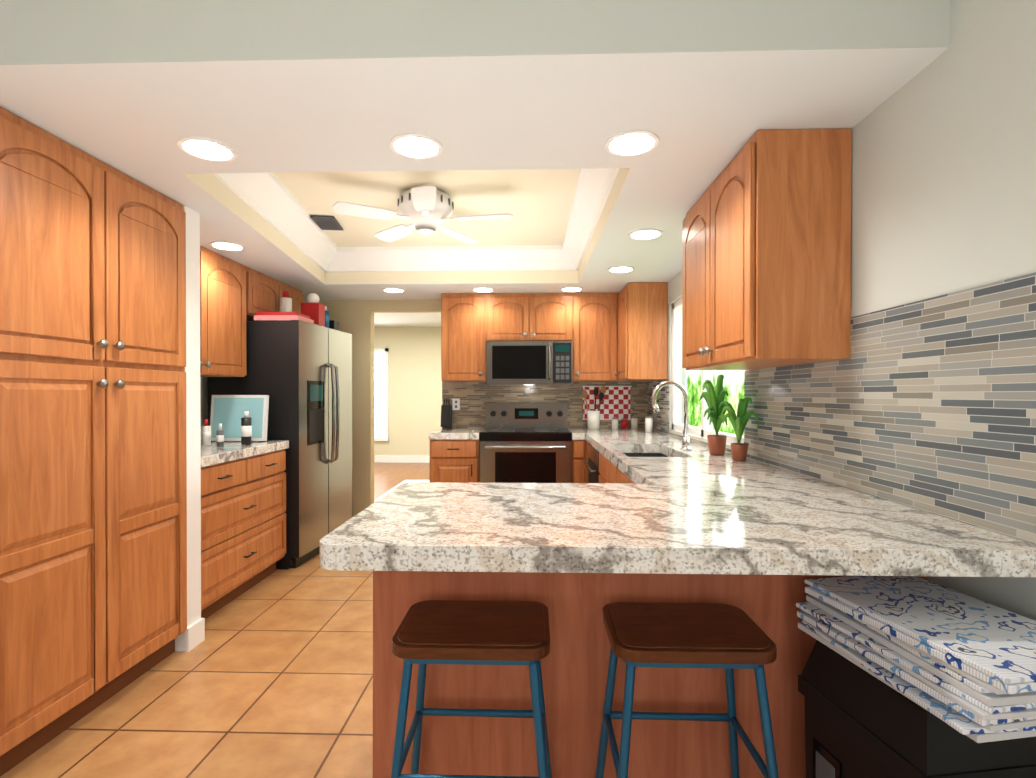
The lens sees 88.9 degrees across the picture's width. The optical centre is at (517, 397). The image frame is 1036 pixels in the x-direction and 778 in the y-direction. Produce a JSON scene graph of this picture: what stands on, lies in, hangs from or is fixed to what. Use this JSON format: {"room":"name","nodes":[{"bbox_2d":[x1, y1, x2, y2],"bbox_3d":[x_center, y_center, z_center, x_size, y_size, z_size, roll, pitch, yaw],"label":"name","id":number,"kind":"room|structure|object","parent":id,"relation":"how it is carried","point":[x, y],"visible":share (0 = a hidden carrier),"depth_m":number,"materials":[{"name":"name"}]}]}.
{"room":"kitchen","nodes":[
{"label":"kitchen","id":0,"kind":"room"},
{"bbox_2d":[0,554,372,777],"bbox_3d":[-0.596,1.252,1.569,3.680,0.060,7.190,0,0,2],"label":"floor","id":1,"kind":"structure","parent":0,"point":[270,676],"depth_m":2.11,"materials":[{"name":"orange tile"}]},
{"bbox_2d":[0,107,186,776],"bbox_3d":[-1.924,0.155,2.043,0.753,2.128,0.970,0,0,2],"label":"pantry cabinet","id":2,"kind":"object","parent":1,"relation":"on","point":[93,536],"visible":1,"depth_m":1.93,"materials":[{"name":"brown wood"}]},
{"bbox_2d":[201,449,285,618],"bbox_3d":[-1.925,0.787,3.172,0.672,0.853,1.030,0,0,2],"label":"base cabinet","id":3,"kind":"object","parent":1,"relation":"on","point":[243,526],"visible":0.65,"depth_m":3.10,"materials":[{"name":"brown wood"}]},
{"bbox_2d":[201,440,288,466],"bbox_3d":[-1.934,0.331,3.170,0.660,0.055,1.030,0,0,2],"label":"countertop","id":4,"kind":"structure","parent":3,"relation":"on","point":[212,454],"depth_m":3.16,"materials":[{"name":"white stone"}]},
{"bbox_2d":[202,411,251,446],"bbox_3d":[-1.848,0.197,3.307,0.285,0.210,0.201,0,0,2],"label":"bottles","id":5,"kind":"object","parent":4,"relation":"on","point":[246,429],"depth_m":3.33,"materials":[{"name":"black plastic"}]},
{"bbox_2d":[210,395,268,440],"bbox_3d":[-1.887,0.145,3.593,0.380,0.318,0.092,0,0,2],"label":"frame","id":6,"kind":"object","parent":4,"relation":"on","point":[227,412],"visible":0.86,"depth_m":3.56,"materials":[{"name":"white plastic"}]},
{"bbox_2d":[208,320,352,569],"bbox_3d":[-1.787,0.333,4.169,0.758,1.750,0.890,0,0,6],"label":"refrigerator","id":7,"kind":"object","parent":1,"relation":"on","point":[299,372],"visible":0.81,"depth_m":3.80,"materials":[{"name":"silver metal"}]},
{"bbox_2d":[254,291,338,330],"bbox_3d":[-1.691,-0.688,4.128,0.320,0.290,0.820,0,0,2],"label":"containers","id":8,"kind":"object","parent":7,"relation":"on","point":[314,311],"visible":0.77,"depth_m":4.08,"materials":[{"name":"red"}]},
{"bbox_2d":[429,439,479,482],"bbox_3d":[-0.526,0.779,4.703,0.415,0.853,0.663,0,0,2],"label":"base cabinet","id":9,"kind":"object","parent":1,"relation":"on","point":[454,460],"visible":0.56,"depth_m":4.40,"materials":[{"name":"brown wood"}]},
{"bbox_2d":[429,428,484,439],"bbox_3d":[-0.523,0.322,4.709,0.420,0.055,0.641,0,0,2],"label":"countertop","id":10,"kind":"structure","parent":9,"relation":"on","point":[443,433],"depth_m":4.39,"materials":[{"name":"white stone"}]},
{"bbox_2d":[440,398,452,427],"bbox_3d":[-0.666,0.152,4.933,0.090,0.279,0.139,0,0,2],"label":"knife block","id":11,"kind":"object","parent":10,"relation":"on","point":[446,415],"visible":0.98,"depth_m":4.89,"materials":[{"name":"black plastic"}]},
{"bbox_2d":[390,600,551,777],"bbox_3d":[-0.104,0.884,1.288,0.420,0.681,0.350,0,0,2],"label":"stool","id":12,"kind":"object","parent":1,"relation":"on","point":[463,632],"visible":1,"depth_m":1.21,"materials":[{"name":"brown wood"}]},
{"bbox_2d":[479,403,571,482],"bbox_3d":[0.070,0.630,4.642,0.760,1.150,0.742,0,0,2],"label":"range","id":13,"kind":"object","parent":1,"relation":"on","point":[525,442],"visible":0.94,"depth_m":4.35,"materials":[{"name":"silver metal"}]},
{"bbox_2d":[572,440,587,482],"bbox_3d":[0.526,0.779,4.687,0.135,0.853,0.633,0,0,2],"label":"base cabinet","id":14,"kind":"object","parent":1,"relation":"on","point":[579,458],"visible":0.29,"depth_m":4.37,"materials":[{"name":"brown wood"}]},
{"bbox_2d":[568,428,583,439],"bbox_3d":[0.506,0.323,4.670,0.100,0.055,0.663,0,0,2],"label":"countertop","id":15,"kind":"structure","parent":14,"relation":"on","point":[577,433],"depth_m":4.36,"materials":[{"name":"white stone"}]},
{"bbox_2d":[584,442,595,482],"bbox_3d":[0.865,0.783,3.877,0.644,0.852,0.613,0,0,2],"label":"dishwasher","id":16,"kind":"object","parent":1,"relation":"on","point":[590,463],"depth_m":3.94,"materials":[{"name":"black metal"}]},
{"bbox_2d":[584,428,1035,576],"bbox_3d":[0.834,0.404,3.040,0.653,0.200,3.902,0,0,2],"label":"countertop","id":17,"kind":"structure","parent":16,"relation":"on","point":[790,523],"depth_m":1.31,"materials":[{"name":"white stone"}]},
{"bbox_2d":[582,386,605,429],"bbox_3d":[0.696,0.095,4.832,0.220,0.398,0.120,0,0,2],"label":"utensil crock","id":18,"kind":"object","parent":17,"relation":"on","point":[593,419],"visible":1,"depth_m":4.80,"materials":[{"name":"white ceramic"}]},
{"bbox_2d":[612,417,617,428],"bbox_3d":[0.892,0.241,4.867,0.058,0.105,0.060,0,0,2],"label":"jar","id":19,"kind":"object","parent":17,"relation":"on","point":[614,420],"depth_m":4.84,"materials":[{"name":"white ceramic"}]},
{"bbox_2d":[621,418,626,428],"bbox_3d":[0.983,0.246,4.884,0.055,0.095,0.056,0,0,2],"label":"jar","id":20,"kind":"object","parent":17,"relation":"on","point":[624,421],"depth_m":4.86,"materials":[{"name":"red ceramic"}]},
{"bbox_2d":[631,416,637,428],"bbox_3d":[1.072,0.236,4.871,0.058,0.115,0.060,0,0,2],"label":"jar","id":21,"kind":"object","parent":17,"relation":"on","point":[634,420],"depth_m":4.85,"materials":[{"name":"white ceramic"}]},
{"bbox_2d":[645,416,652,432],"bbox_3d":[1.100,0.228,4.440,0.058,0.135,0.060,0,0,2],"label":"jar","id":22,"kind":"object","parent":17,"relation":"on","point":[648,424],"depth_m":4.42,"materials":[{"name":"white ceramic"}]},
{"bbox_2d":[651,381,691,449],"bbox_3d":[0.884,0.104,3.089,0.234,0.398,0.161,0,0,2],"label":"gooseneck faucet","id":23,"kind":"object","parent":17,"relation":"on","point":[685,441],"visible":1,"depth_m":3.03,"materials":[{"name":"silver metal"}]},
{"bbox_2d":[699,373,757,460],"bbox_3d":[1.037,0.090,2.666,0.176,0.430,0.551,0,0,2],"label":"potted plant","id":24,"kind":"object","parent":17,"relation":"on","point":[717,404],"visible":1,"depth_m":2.72,"materials":[{"name":"green plant"}]},
{"bbox_2d":[596,450,600,482],"bbox_3d":[0.850,0.786,3.373,0.644,0.852,0.396,0,0,2],"label":"base cabinet","id":25,"kind":"object","parent":1,"relation":"on","point":[598,453],"depth_m":3.59,"materials":[{"name":"brown wood"}]},
{"bbox_2d":[600,454,611,482],"bbox_3d":[0.838,0.788,2.978,0.644,0.852,0.395,0,0,2],"label":"base cabinet","id":26,"kind":"object","parent":1,"relation":"on","point":[601,468],"depth_m":3.22,"materials":[{"name":"brown wood"}]},
{"bbox_2d":[612,463,627,482],"bbox_3d":[0.826,0.790,2.554,0.644,0.852,0.452,0,0,2],"label":"base cabinet","id":27,"kind":"object","parent":1,"relation":"on","point":[618,476],"depth_m":2.76,"materials":[{"name":"brown wood"}]},
{"bbox_2d":[373,571,927,777],"bbox_3d":[0.362,0.795,1.676,1.529,0.853,0.431,0,0,2],"label":"base cabinet","id":28,"kind":"object","parent":1,"relation":"on","point":[574,665],"visible":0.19,"depth_m":1.47,"materials":[{"name":"brown wood"}]},
{"bbox_2d":[320,476,743,573],"bbox_3d":[0.018,0.339,1.513,0.890,0.055,0.802,0,0,2],"label":"countertop","id":29,"kind":"structure","parent":28,"relation":"on","point":[673,508],"depth_m":1.22,"materials":[{"name":"white stone"}]},
{"bbox_2d":[595,602,778,777],"bbox_3d":[0.396,0.884,1.273,0.420,0.681,0.350,0,0,2],"label":"stool","id":30,"kind":"object","parent":1,"relation":"on","point":[729,639],"visible":1,"depth_m":1.22,"materials":[{"name":"brown wood"}]},
{"bbox_2d":[798,640,1035,777],"bbox_3d":[0.900,0.908,1.166,0.358,0.632,0.358,0,0,-8],"label":"bin","id":31,"kind":"object","parent":1,"relation":"on","point":[860,722],"visible":0.52,"depth_m":1.09,"materials":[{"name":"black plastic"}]},
{"bbox_2d":[796,576,1035,742],"bbox_3d":[0.894,0.523,1.124,0.335,0.134,0.503,0,0,-8],"label":"folded textiles","id":32,"kind":"object","parent":31,"relation":"on","point":[963,664],"visible":0.98,"depth_m":1.04,"materials":[{"name":"white fabric"}]},
{"bbox_2d":[175,205,200,650],"bbox_3d":[-1.936,0.151,2.591,0.700,2.130,0.115,0,0,2],"label":"wall","id":33,"kind":"structure","parent":0,"point":[193,426],"depth_m":2.58,"materials":[{"name":"white paint"}]},
{"bbox_2d":[185,618,204,651],"bbox_3d":[-1.860,1.127,3.310,0.790,0.170,3.541,0,0,2],"label":"baseboard","id":34,"kind":"structure","parent":33,"relation":"attached to","point":[195,634],"depth_m":2.57,"materials":[{"name":"white wood"}]},
{"bbox_2d":[200,377,207,439],"bbox_3d":[-2.373,0.001,1.675,0.120,2.440,7.070,0,0,2],"label":"wall","id":35,"kind":"structure","parent":0,"point":[203,398],"depth_m":3.78,"materials":[{"name":"grey paint"}]},
{"bbox_2d":[200,246,246,376],"bbox_3d":[-2.064,-0.526,3.169,0.400,0.778,1.030,0,0,2],"label":"upper cabinet","id":36,"kind":"object","parent":35,"relation":"attached to","point":[222,316],"visible":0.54,"depth_m":3.39,"materials":[{"name":"brown wood"}]},
{"bbox_2d":[244,266,303,320],"bbox_3d":[-2.035,-0.751,4.147,0.400,0.338,0.910,0,0,2],"label":"upper cabinet","id":37,"kind":"object","parent":35,"relation":"attached to","point":[264,292],"visible":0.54,"depth_m":3.93,"materials":[{"name":"brown wood"}]},
{"bbox_2d":[374,462,429,499],"bbox_3d":[-1.239,1.221,7.411,5.310,0.060,4.450,0,0,2],"label":"floor","id":38,"kind":"structure","parent":0,"point":[388,476],"depth_m":8.11,"materials":[{"name":"tile"}]},
{"bbox_2d":[374,480,429,501],"bbox_3d":[-1.275,1.188,6.691,0.720,0.011,1.650,0,0,2],"label":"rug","id":39,"kind":"object","parent":38,"relation":"on","point":[402,482],"visible":0.21,"depth_m":7.30,"materials":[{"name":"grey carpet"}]},
{"bbox_2d":[374,312,440,326],"bbox_3d":[-1.239,-1.299,7.398,5.310,0.100,4.450,0,0,2],"label":"ceiling","id":40,"kind":"structure","parent":0,"point":[423,319],"depth_m":8.55,"materials":[{"name":"white paint"}]},
{"bbox_2d":[374,327,441,455],"bbox_3d":[-1.235,-0.040,9.570,5.430,2.440,0.120,0,0,2],"label":"wall","id":41,"kind":"structure","parent":0,"point":[415,392],"depth_m":9.51,"materials":[{"name":"beige paint"}]},
{"bbox_2d":[374,348,388,440],"bbox_3d":[-2.612,-0.045,9.517,0.560,1.670,0.033,0,0,2],"label":"window","id":42,"kind":"structure","parent":41,"relation":"in","point":[381,394],"depth_m":9.52,"materials":[{"name":"white glass"}]},
{"bbox_2d":[374,456,429,462],"bbox_3d":[-1.931,1.120,9.529,3.800,0.120,0.014,0,0,2],"label":"baseboard","id":43,"kind":"structure","parent":41,"relation":"attached to","point":[405,459],"depth_m":9.53,"materials":[{"name":"white wood"}]},
{"bbox_2d":[0,0,949,300],"bbox_3d":[-0.547,-1.072,3.225,3.440,0.310,3.613,0,0,2],"label":"ceiling","id":44,"kind":"structure","parent":0,"point":[522,112],"depth_m":1.61,"materials":[{"name":"white paint"}]},
{"bbox_2d":[177,136,236,161],"bbox_3d":[-1.138,-0.907,1.939,0.189,0.007,0.189,0,0,-22],"label":"recessed light","id":45,"kind":"object","parent":44,"relation":"in","point":[203,148],"depth_m":1.93,"materials":[{"name":"white"}]},
{"bbox_2d":[209,241,244,250],"bbox_3d":[-1.758,-0.913,3.198,0.189,0.007,0.189,0,0,-19],"label":"recessed light","id":46,"kind":"object","parent":44,"relation":"in","point":[223,245],"depth_m":3.18,"materials":[{"name":"white"}]},
{"bbox_2d":[382,288,404,292],"bbox_3d":[-1.073,-0.920,4.558,0.189,0.007,0.189,0,0,-22],"label":"recessed light","id":47,"kind":"object","parent":44,"relation":"in","point":[393,290],"depth_m":4.54,"materials":[{"name":"white"}]},
{"bbox_2d":[389,133,442,158],"bbox_3d":[-0.368,-0.906,1.916,0.189,0.007,0.189,0,0,-4],"label":"recessed light","id":48,"kind":"object","parent":44,"relation":"in","point":[409,145],"depth_m":1.90,"materials":[{"name":"white"}]},
{"bbox_2d":[472,287,493,291],"bbox_3d":[-0.299,-0.920,4.536,0.189,0.007,0.189,0,0,-22],"label":"recessed light","id":49,"kind":"object","parent":44,"relation":"in","point":[479,289],"depth_m":4.50,"materials":[{"name":"white"}]},
{"bbox_2d":[561,287,582,291],"bbox_3d":[0.460,-0.920,4.513,0.189,0.007,0.189,0,0,-4],"label":"recessed light","id":50,"kind":"object","parent":44,"relation":"in","point":[568,289],"depth_m":4.50,"materials":[{"name":"white"}]},
{"bbox_2d":[608,266,634,272],"bbox_3d":[0.741,-0.916,3.794,0.189,0.007,0.189,0,0,-4],"label":"recessed light","id":51,"kind":"object","parent":44,"relation":"in","point":[617,269],"depth_m":3.78,"materials":[{"name":"white"}]},
{"bbox_2d":[605,130,658,156],"bbox_3d":[0.407,-0.906,1.894,0.189,0.007,0.189,0,0,-4],"label":"recessed light","id":52,"kind":"object","parent":44,"relation":"in","point":[623,144],"depth_m":1.88,"materials":[{"name":"white"}]},
{"bbox_2d":[628,229,662,239],"bbox_3d":[0.716,-0.912,2.965,0.189,0.007,0.189,0,0,-22],"label":"recessed light","id":53,"kind":"object","parent":44,"relation":"in","point":[641,234],"depth_m":2.95,"materials":[{"name":"white"}]},
{"bbox_2d":[304,300,647,516],"bbox_3d":[-0.492,-0.017,5.096,3.440,2.440,0.120,0,0,2],"label":"wall","id":54,"kind":"structure","parent":0,"point":[355,318],"depth_m":5.07,"materials":[{"name":"beige paint"}]},
{"bbox_2d":[441,293,488,381],"bbox_3d":[-0.480,-0.535,4.855,0.402,0.778,0.345,0,0,2],"label":"upper cabinet","id":55,"kind":"object","parent":54,"relation":"attached to","point":[473,323],"depth_m":4.68,"materials":[{"name":"brown wood"}]},
{"bbox_2d":[489,293,572,340],"bbox_3d":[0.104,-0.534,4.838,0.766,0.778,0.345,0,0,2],"label":"upper cabinet","id":56,"kind":"object","parent":54,"relation":"attached to","point":[512,316],"depth_m":4.67,"materials":[{"name":"brown wood"}]},
{"bbox_2d":[486,341,572,384],"bbox_3d":[0.104,-0.300,4.785,0.750,0.380,0.445,0,0,2],"label":"microwave","id":57,"kind":"object","parent":56,"relation":"attached to","point":[529,362],"visible":1,"depth_m":4.60,"materials":[{"name":"silver metal"}]},
{"bbox_2d":[442,382,646,427],"bbox_3d":[0.247,0.074,5.011,1.942,0.439,0.008,0,0,2],"label":"tile backsplash","id":58,"kind":"structure","parent":54,"relation":"attached to","point":[474,397],"depth_m":5.01,"materials":[{"name":"grey tile"}]},
{"bbox_2d":[452,399,459,409],"bbox_3d":[-0.589,0.069,5.027,0.070,0.110,0.006,0,0,2],"label":"electrical outlet plate","id":59,"kind":"object","parent":58,"relation":"attached to","point":[455,404],"visible":0.98,"depth_m":5.03,"materials":[{"name":"white plastic"}]},
{"bbox_2d":[582,386,631,419],"bbox_3d":[0.836,0.054,4.976,0.460,0.320,0.022,0,0,2],"label":"checkered towel","id":60,"kind":"object","parent":58,"relation":"attached to","point":[615,401],"visible":0.76,"depth_m":4.97,"materials":[{"name":"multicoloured fabric"}]},
{"bbox_2d":[573,293,618,381],"bbox_3d":[0.692,-0.534,4.821,0.412,0.778,0.345,0,0,2],"label":"upper cabinet","id":61,"kind":"object","parent":54,"relation":"attached to","point":[595,315],"depth_m":4.65,"materials":[{"name":"brown wood"}]},
{"bbox_2d":[648,0,1035,620],"bbox_3d":[1.185,0.002,1.570,0.120,2.440,7.070,0,0,2],"label":"wall","id":62,"kind":"structure","parent":0,"point":[943,181],"depth_m":1.35,"materials":[{"name":"grey paint"}]},
{"bbox_2d":[615,282,667,380],"bbox_3d":[1.020,-0.532,4.446,0.370,0.778,0.415,0,0,2],"label":"upper cabinet","id":63,"kind":"object","parent":62,"relation":"attached to","point":[642,331],"visible":1,"depth_m":4.24,"materials":[{"name":"brown wood"}]},
{"bbox_2d":[670,297,743,444],"bbox_3d":[1.241,-0.228,3.438,0.119,1.020,1.510,0,0,2],"label":"window","id":64,"kind":"structure","parent":62,"relation":"in","point":[705,429],"depth_m":4.14,"materials":[{"name":"white"}]},
{"bbox_2d":[682,128,851,369],"bbox_3d":[0.954,-0.521,2.209,0.370,0.778,0.840,0,0,2],"label":"upper cabinet","id":65,"kind":"object","parent":62,"relation":"attached to","point":[767,251],"visible":1,"depth_m":1.79,"materials":[{"name":"brown wood"}]},
{"bbox_2d":[647,272,1035,543],"bbox_3d":[1.164,0.014,3.030,0.008,0.580,3.896,0,0,2],"label":"tile backsplash","id":66,"kind":"structure","parent":62,"relation":"attached to","point":[928,405],"depth_m":1.44,"materials":[{"name":"grey tile"}]},
{"bbox_3d":[-0.596,-1.268,1.556,3.680,0.100,7.190,0,0,2],"label":"ceiling","id":67,"kind":"structure","parent":0,"visible":0},
{"bbox_2d":[212,173,371,271],"bbox_3d":[-1.408,-1.104,3.250,0.415,0.167,2.187,0,0,2],"label":"crown molding","id":68,"kind":"structure","parent":67,"relation":"attached to","point":[269,198],"depth_m":3.29,"materials":[{"name":"white"}]},
{"bbox_2d":[310,216,342,230],"bbox_3d":[-1.292,-1.177,3.583,0.150,0.009,0.270,0,0,-6],"label":"ceiling vent","id":69,"kind":"object","parent":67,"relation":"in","point":[326,222],"visible":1,"depth_m":3.57,"materials":[{"name":"black plastic"}]},
{"bbox_2d":[333,185,512,243],"bbox_3d":[-0.519,-1.068,3.083,0.987,0.234,0.990,0,0,2],"label":"ceiling fan","id":70,"kind":"object","parent":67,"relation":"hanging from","point":[425,210],"visible":1,"depth_m":3.01,"materials":[{"name":"white plastic"}]},
{"bbox_2d":[372,245,563,271],"bbox_3d":[-0.407,-1.109,4.228,1.500,0.167,0.133,0,0,2],"label":"crown molding","id":71,"kind":"structure","parent":67,"relation":"attached to","point":[491,257],"depth_m":4.22,"materials":[{"name":"white"}]},
{"bbox_2d":[560,168,619,269],"bbox_3d":[0.402,-1.104,3.188,0.161,0.167,2.172,0,0,2],"label":"crown molding","id":72,"kind":"structure","parent":67,"relation":"attached to","point":[594,186],"depth_m":3.11,"materials":[{"name":"white"}]},
{"label":"outside","id":73,"kind":"structure","parent":0,"visible":0},
{"bbox_2d":[687,370,745,435],"bbox_3d":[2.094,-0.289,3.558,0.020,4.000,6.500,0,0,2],"label":"garden","id":74,"kind":"object","parent":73,"point":[733,383],"visible":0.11,"depth_m":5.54,"materials":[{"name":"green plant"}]}
]}

